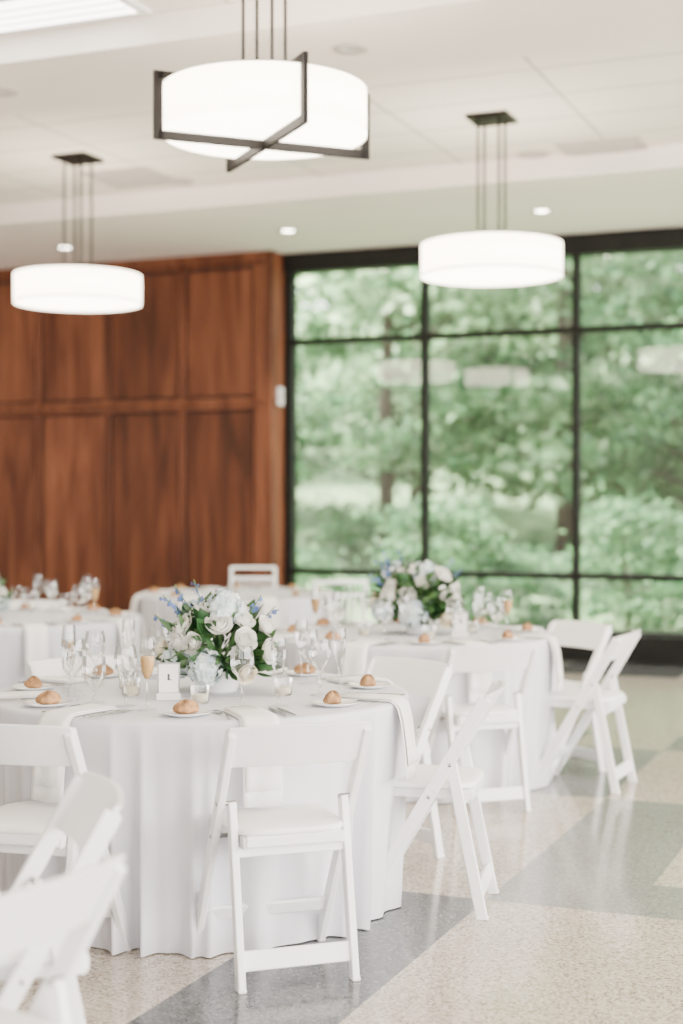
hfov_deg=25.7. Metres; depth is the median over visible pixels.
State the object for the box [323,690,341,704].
bread roll
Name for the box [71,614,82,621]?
bread roll
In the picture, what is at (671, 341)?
tree
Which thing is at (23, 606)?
bread roll
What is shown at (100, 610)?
bread plate
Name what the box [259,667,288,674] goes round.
napkin
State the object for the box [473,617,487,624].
bread roll
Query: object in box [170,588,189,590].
bread plate
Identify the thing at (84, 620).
bread plate
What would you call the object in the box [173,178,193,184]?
ceiling speaker
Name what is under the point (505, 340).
tree
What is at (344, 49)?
recessed light
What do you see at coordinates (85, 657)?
water goblet
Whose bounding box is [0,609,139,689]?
banquet table
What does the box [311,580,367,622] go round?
chair
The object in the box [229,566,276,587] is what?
chair
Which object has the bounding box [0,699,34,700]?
table knife
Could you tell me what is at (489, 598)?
wine glass
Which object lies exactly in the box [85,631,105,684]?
wine glass
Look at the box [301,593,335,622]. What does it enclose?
napkin
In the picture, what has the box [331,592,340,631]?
champagne flute
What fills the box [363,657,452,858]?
folding chair
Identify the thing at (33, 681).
bread roll
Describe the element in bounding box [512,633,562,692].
napkin
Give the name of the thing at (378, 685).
plate
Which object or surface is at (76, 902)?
folding chair
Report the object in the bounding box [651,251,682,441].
tree
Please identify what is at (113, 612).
bread roll
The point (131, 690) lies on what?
votive candle
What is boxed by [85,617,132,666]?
napkin
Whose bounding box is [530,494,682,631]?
shrub
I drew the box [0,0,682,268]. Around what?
ceiling
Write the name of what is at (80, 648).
water goblet
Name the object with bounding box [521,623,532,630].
bread roll
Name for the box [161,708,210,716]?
plate
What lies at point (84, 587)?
wine glass
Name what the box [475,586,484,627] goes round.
champagne flute
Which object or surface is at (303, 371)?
tree
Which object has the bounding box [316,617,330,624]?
bread roll
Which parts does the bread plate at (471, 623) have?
plate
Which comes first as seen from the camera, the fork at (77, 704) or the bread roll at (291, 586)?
the fork at (77, 704)
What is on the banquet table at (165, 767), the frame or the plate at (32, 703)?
the plate at (32, 703)
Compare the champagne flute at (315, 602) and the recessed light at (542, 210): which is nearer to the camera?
the champagne flute at (315, 602)
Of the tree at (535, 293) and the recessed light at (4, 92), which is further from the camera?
the tree at (535, 293)
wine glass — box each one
[24,587,37,621]
[44,580,56,611]
[63,638,85,695]
[72,585,85,604]
[79,582,91,614]
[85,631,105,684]
[113,645,137,705]
[150,626,169,677]
[230,646,253,705]
[298,629,318,682]
[309,638,330,694]
[322,593,336,629]
[325,597,338,627]
[365,590,373,626]
[377,600,392,639]
[446,599,461,639]
[478,592,492,629]
[487,596,502,635]
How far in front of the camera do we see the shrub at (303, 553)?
19.15 m
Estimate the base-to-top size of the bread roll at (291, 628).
0.049 m
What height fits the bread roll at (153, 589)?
0.049 m
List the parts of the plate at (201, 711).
plate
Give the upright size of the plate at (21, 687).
0.014 m
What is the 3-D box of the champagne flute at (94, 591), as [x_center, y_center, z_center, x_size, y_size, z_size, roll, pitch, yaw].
[-1.490,0.522,9.050,0.066,0.235,0.066,0,0,22]
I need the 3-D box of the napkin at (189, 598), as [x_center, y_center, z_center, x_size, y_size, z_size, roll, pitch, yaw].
[-1.078,0.758,10.873,0.132,0.283,0.281,0,0,23]
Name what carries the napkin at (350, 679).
on the banquet table at (165, 767)
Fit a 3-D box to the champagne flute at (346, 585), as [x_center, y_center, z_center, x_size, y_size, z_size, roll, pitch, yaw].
[0.047,0.526,8.401,0.066,0.235,0.066,0,0,22]
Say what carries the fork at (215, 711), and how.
on the banquet table at (165, 767)
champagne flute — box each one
[34,575,41,610]
[48,582,56,621]
[60,625,75,687]
[61,633,77,699]
[82,576,90,612]
[90,579,99,617]
[122,619,134,676]
[137,639,156,709]
[269,637,287,705]
[294,619,308,678]
[311,588,319,631]
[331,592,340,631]
[332,628,347,691]
[344,585,355,626]
[398,595,409,641]
[472,593,484,639]
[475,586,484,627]
[501,589,511,633]
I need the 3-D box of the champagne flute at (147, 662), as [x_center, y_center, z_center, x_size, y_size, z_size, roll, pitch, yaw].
[-0.652,0.546,5.038,0.066,0.235,0.066,0,0,22]
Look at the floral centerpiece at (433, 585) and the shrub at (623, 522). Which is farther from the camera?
the shrub at (623, 522)
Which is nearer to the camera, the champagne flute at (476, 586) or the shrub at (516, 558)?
the champagne flute at (476, 586)
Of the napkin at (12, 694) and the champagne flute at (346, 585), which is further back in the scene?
the champagne flute at (346, 585)
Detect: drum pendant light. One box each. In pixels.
[13,152,141,311]
[153,0,369,172]
[420,110,562,286]
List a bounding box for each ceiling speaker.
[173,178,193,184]
[517,151,549,158]
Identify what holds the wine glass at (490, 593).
on the banquet table at (487, 747)
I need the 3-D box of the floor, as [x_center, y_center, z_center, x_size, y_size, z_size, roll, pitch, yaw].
[-0.449,1.530,4.976,17.000,0.200,19.250,0,0,22]
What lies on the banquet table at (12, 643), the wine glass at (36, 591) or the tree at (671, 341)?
the wine glass at (36, 591)
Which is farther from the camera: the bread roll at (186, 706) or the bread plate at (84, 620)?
the bread plate at (84, 620)
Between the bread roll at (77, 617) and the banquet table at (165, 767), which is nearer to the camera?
the banquet table at (165, 767)
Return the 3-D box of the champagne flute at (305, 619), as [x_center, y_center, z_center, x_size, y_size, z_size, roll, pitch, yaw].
[-0.158,0.541,5.896,0.066,0.235,0.066,0,0,22]
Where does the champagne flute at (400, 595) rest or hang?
on the banquet table at (487, 747)
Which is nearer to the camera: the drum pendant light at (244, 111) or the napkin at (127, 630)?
the drum pendant light at (244, 111)
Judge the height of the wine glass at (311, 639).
0.205 m
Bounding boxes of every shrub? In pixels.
[297,544,372,621]
[340,492,559,621]
[458,544,595,627]
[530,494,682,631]
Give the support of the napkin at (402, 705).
on the banquet table at (165, 767)
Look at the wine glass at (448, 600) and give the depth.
7.61 m
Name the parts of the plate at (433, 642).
plate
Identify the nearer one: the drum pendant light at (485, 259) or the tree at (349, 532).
the drum pendant light at (485, 259)
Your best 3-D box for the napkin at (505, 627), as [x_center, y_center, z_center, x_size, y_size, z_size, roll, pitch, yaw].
[1.006,0.774,8.262,0.281,0.283,0.132,0,0,-22]
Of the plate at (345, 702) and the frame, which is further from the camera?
the frame
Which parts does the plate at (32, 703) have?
plate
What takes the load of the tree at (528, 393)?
on the ground
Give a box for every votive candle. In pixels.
[119,672,136,688]
[121,678,139,695]
[190,685,209,703]
[274,678,292,695]
[358,623,370,635]
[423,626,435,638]
[468,622,476,633]
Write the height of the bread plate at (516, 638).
0.014 m
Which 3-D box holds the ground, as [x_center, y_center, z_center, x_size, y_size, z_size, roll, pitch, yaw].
[12.146,-4.909,42.763,80.000,12.531,60.000,0,0,22]
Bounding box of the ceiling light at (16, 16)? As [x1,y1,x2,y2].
[0,0,151,34]
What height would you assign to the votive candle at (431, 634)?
0.060 m
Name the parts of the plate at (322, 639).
plate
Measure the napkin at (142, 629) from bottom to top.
0.283 m
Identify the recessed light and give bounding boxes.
[0,88,17,97]
[55,246,73,249]
[277,229,298,232]
[333,44,368,54]
[530,208,552,213]
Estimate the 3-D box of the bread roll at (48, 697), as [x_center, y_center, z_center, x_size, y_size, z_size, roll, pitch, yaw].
[-1.003,0.635,5.135,0.088,0.049,0.063,0,0,-17]
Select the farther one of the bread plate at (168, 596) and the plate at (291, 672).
the bread plate at (168, 596)
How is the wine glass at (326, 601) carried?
on the banquet table at (487, 747)
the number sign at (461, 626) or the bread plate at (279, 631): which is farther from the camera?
the bread plate at (279, 631)
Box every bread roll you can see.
[20,602,33,608]
[24,675,42,687]
[35,690,60,704]
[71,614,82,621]
[87,604,99,610]
[92,664,113,675]
[109,608,122,615]
[148,587,159,592]
[173,699,198,713]
[177,584,184,588]
[233,582,240,587]
[287,624,297,631]
[288,583,296,588]
[292,590,299,595]
[294,662,315,673]
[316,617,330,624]
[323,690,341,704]
[324,631,340,639]
[360,674,375,686]
[418,634,430,642]
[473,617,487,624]
[501,630,513,638]
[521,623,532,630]
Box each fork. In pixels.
[41,704,81,711]
[212,710,230,718]
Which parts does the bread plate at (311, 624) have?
plate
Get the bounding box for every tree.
[297,251,682,558]
[297,265,605,509]
[297,268,563,558]
[297,285,540,429]
[297,306,320,388]
[433,252,682,481]
[480,252,682,479]
[532,260,682,581]
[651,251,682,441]
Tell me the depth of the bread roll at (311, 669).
6.02 m
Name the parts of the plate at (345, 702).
plate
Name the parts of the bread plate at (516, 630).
plate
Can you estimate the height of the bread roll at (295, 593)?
0.049 m
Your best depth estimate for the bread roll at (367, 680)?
5.61 m
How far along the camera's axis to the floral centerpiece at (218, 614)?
5.41 m
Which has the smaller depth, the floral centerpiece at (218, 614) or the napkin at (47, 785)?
the napkin at (47, 785)
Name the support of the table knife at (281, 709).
on the banquet table at (165, 767)
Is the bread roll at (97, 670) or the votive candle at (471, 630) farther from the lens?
the votive candle at (471, 630)
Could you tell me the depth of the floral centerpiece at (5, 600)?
9.10 m
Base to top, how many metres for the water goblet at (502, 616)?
0.160 m
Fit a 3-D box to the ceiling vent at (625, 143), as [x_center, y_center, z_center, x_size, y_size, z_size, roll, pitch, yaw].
[1.980,-2.725,11.284,0.620,0.021,0.620,0,0,22]
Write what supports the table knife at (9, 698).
on the banquet table at (165, 767)
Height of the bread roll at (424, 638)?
0.049 m
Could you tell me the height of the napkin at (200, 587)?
0.283 m
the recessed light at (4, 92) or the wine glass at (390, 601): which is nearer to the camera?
the wine glass at (390, 601)
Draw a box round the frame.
[283,226,682,664]
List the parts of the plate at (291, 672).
plate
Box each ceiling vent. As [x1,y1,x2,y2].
[78,166,182,188]
[554,135,647,155]
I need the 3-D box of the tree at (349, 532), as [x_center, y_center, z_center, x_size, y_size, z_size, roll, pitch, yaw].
[0.639,-3.087,26.334,6.195,8.310,6.692,0,0,-43]
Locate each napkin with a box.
[0,690,46,698]
[17,622,48,676]
[31,703,116,802]
[38,675,92,683]
[54,607,84,610]
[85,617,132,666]
[98,611,146,655]
[130,593,167,612]
[136,667,156,674]
[146,589,172,591]
[177,596,205,608]
[199,587,220,588]
[221,706,282,807]
[251,596,278,628]
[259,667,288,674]
[262,587,284,588]
[274,633,319,641]
[276,626,319,629]
[301,589,337,623]
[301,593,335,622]
[324,676,392,683]
[340,639,384,675]
[340,692,416,781]
[346,620,376,624]
[445,639,492,702]
[498,626,544,630]
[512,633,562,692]
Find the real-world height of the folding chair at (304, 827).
0.810 m
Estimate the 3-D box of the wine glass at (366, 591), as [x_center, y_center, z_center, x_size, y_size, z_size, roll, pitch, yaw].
[0.170,0.541,8.419,0.082,0.205,0.082,0,0,22]
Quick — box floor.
[0,661,682,1023]
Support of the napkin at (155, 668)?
on the banquet table at (165, 767)
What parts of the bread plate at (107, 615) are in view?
plate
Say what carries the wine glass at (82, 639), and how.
on the banquet table at (165, 767)
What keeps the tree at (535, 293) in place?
on the ground
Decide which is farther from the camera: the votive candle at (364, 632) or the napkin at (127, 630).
the napkin at (127, 630)
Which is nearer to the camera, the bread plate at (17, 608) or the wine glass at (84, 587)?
the wine glass at (84, 587)
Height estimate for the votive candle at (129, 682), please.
0.060 m
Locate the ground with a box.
[297,290,682,631]
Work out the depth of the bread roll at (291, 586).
11.95 m
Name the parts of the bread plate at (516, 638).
plate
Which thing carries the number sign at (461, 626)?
on the banquet table at (487, 747)
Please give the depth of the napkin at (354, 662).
7.27 m
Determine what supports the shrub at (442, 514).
on the ground
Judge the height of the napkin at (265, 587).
0.283 m
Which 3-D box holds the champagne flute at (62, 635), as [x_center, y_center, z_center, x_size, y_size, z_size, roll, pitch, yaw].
[-0.959,0.545,5.269,0.066,0.235,0.066,0,0,22]
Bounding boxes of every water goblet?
[11,586,22,611]
[59,594,72,620]
[61,647,82,690]
[83,656,105,702]
[333,599,346,627]
[490,602,503,631]
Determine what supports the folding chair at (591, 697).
on the floor
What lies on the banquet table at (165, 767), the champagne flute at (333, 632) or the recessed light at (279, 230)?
the champagne flute at (333, 632)
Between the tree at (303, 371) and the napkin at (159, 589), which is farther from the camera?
the tree at (303, 371)
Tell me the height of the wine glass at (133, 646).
0.205 m
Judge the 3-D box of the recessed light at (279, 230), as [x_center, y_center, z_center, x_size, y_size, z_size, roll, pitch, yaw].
[-0.493,-2.587,13.805,0.200,0.006,0.200,0,0,22]
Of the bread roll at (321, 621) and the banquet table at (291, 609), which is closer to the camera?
the bread roll at (321, 621)
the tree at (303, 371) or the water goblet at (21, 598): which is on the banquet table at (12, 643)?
the water goblet at (21, 598)
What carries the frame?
on the floor
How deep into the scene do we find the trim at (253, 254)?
15.30 m
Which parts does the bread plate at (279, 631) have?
plate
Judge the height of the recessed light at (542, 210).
0.006 m
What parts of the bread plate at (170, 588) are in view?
plate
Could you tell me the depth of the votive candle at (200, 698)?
5.20 m
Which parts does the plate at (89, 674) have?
plate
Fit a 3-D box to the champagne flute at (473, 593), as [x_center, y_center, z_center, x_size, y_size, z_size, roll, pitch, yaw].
[0.693,0.531,7.605,0.066,0.235,0.066,0,0,22]
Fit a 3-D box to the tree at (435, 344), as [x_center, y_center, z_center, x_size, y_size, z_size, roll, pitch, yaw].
[1.858,-8.514,46.631,10.339,13.231,9.222,0,0,27]
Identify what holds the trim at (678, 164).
attached to the ceiling
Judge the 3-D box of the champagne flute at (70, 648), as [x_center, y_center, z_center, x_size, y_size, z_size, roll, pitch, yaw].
[-1.023,0.543,5.631,0.066,0.235,0.066,0,0,22]
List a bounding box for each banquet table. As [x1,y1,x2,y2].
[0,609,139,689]
[0,670,408,958]
[136,588,331,667]
[274,622,555,802]
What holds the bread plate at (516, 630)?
on the banquet table at (487, 747)
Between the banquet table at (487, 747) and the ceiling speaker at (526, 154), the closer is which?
the banquet table at (487, 747)
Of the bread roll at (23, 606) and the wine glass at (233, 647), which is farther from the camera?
the bread roll at (23, 606)
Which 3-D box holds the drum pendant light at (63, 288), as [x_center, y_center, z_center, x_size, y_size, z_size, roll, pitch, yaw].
[-2.035,-2.164,11.576,0.982,1.146,0.982,0,0,22]
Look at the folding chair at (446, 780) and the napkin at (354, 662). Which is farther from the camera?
the napkin at (354, 662)
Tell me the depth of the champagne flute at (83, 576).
9.44 m
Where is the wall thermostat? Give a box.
[277,387,283,405]
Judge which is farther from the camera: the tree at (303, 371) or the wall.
the tree at (303, 371)
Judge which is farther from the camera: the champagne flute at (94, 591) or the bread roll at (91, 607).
the bread roll at (91, 607)
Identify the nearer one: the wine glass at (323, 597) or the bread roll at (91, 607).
the wine glass at (323, 597)
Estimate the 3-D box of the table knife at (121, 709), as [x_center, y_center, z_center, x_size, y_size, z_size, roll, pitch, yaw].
[-0.774,0.659,4.938,0.018,0.004,0.220,0,0,32]
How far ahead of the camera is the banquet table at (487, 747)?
7.48 m
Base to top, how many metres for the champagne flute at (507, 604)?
0.235 m
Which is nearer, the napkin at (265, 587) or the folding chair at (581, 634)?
the folding chair at (581, 634)
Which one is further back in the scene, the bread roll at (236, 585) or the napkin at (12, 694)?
the bread roll at (236, 585)
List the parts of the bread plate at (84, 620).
plate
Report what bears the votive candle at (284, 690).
on the banquet table at (165, 767)
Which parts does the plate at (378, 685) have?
plate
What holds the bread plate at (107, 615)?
on the banquet table at (12, 643)
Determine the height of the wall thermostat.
0.180 m
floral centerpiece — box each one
[0,575,14,612]
[153,579,283,692]
[365,548,466,633]
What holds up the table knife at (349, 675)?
on the banquet table at (165, 767)
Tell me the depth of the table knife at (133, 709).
4.91 m
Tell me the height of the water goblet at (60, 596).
0.160 m
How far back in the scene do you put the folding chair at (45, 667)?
6.37 m
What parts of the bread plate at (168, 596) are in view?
plate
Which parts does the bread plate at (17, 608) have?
plate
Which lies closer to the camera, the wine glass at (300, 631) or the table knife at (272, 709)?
the table knife at (272, 709)
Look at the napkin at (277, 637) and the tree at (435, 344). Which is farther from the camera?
the tree at (435, 344)
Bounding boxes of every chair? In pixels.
[0,724,131,951]
[0,772,123,1023]
[0,854,125,1023]
[9,600,65,608]
[27,656,130,676]
[197,721,371,993]
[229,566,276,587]
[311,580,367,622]
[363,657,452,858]
[386,680,505,919]
[428,643,538,815]
[539,629,640,793]
[547,620,611,780]
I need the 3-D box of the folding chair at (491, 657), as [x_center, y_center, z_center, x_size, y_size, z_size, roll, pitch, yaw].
[0.644,1.021,7.243,0.460,0.810,0.526,0,0,-19]
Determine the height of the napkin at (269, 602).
0.283 m
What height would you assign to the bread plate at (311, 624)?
0.014 m
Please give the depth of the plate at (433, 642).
7.35 m
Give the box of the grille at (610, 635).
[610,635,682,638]
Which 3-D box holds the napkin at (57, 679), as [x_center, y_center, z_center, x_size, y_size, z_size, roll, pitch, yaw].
[-1.125,0.788,5.857,0.281,0.283,0.132,0,0,28]
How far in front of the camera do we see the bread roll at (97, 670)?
5.97 m
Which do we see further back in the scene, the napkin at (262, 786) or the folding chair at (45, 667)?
the folding chair at (45, 667)
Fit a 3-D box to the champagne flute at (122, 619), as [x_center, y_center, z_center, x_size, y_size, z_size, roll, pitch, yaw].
[-0.843,0.541,5.931,0.066,0.235,0.066,0,0,22]
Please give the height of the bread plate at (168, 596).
0.014 m
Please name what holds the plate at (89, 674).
on the banquet table at (165, 767)
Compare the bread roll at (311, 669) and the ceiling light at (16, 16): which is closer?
the bread roll at (311, 669)
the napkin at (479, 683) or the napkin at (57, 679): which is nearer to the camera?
the napkin at (57, 679)
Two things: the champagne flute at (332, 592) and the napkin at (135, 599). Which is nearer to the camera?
the champagne flute at (332, 592)
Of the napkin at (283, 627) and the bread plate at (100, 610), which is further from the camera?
the bread plate at (100, 610)
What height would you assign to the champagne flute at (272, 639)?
0.235 m
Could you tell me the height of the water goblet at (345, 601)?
0.160 m
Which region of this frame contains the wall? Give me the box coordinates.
[0,250,296,611]
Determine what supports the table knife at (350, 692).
on the banquet table at (165, 767)
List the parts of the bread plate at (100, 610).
plate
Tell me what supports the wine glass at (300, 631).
on the banquet table at (165, 767)
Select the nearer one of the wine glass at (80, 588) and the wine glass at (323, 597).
the wine glass at (323, 597)
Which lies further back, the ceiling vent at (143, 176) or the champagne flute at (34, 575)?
the ceiling vent at (143, 176)
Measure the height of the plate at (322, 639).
0.014 m
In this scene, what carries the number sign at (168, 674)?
on the banquet table at (165, 767)
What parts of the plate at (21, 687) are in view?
plate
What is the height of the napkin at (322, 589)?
0.283 m
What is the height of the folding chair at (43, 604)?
0.810 m
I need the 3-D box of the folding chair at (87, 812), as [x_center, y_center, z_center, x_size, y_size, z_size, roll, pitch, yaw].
[-0.773,1.044,3.433,0.526,0.810,0.460,0,0,-19]
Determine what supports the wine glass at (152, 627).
on the banquet table at (165, 767)
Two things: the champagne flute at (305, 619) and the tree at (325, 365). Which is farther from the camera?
the tree at (325, 365)
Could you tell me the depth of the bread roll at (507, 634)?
7.56 m
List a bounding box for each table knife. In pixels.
[0,698,35,699]
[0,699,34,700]
[82,709,125,716]
[90,709,134,717]
[268,707,288,715]
[277,707,296,715]
[313,675,361,678]
[350,692,405,694]
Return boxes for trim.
[0,161,682,224]
[0,251,264,275]
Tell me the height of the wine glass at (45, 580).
0.205 m
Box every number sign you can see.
[156,662,180,699]
[452,611,468,636]
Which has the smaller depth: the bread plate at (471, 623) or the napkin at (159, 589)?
the bread plate at (471, 623)
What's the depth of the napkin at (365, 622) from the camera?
8.56 m
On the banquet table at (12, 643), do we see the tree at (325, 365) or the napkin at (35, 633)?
the napkin at (35, 633)
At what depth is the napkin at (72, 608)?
9.63 m
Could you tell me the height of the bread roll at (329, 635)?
0.049 m
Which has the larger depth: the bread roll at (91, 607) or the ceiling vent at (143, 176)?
the ceiling vent at (143, 176)
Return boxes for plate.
[10,683,54,690]
[15,607,39,610]
[23,699,70,707]
[64,619,91,623]
[81,609,106,611]
[82,671,122,677]
[104,614,130,617]
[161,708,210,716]
[164,595,185,597]
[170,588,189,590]
[277,630,305,633]
[286,670,325,676]
[309,623,334,626]
[310,699,357,706]
[318,637,347,641]
[348,682,390,688]
[408,640,440,644]
[468,622,495,626]
[492,636,523,640]
[513,629,542,632]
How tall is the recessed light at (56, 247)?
0.006 m

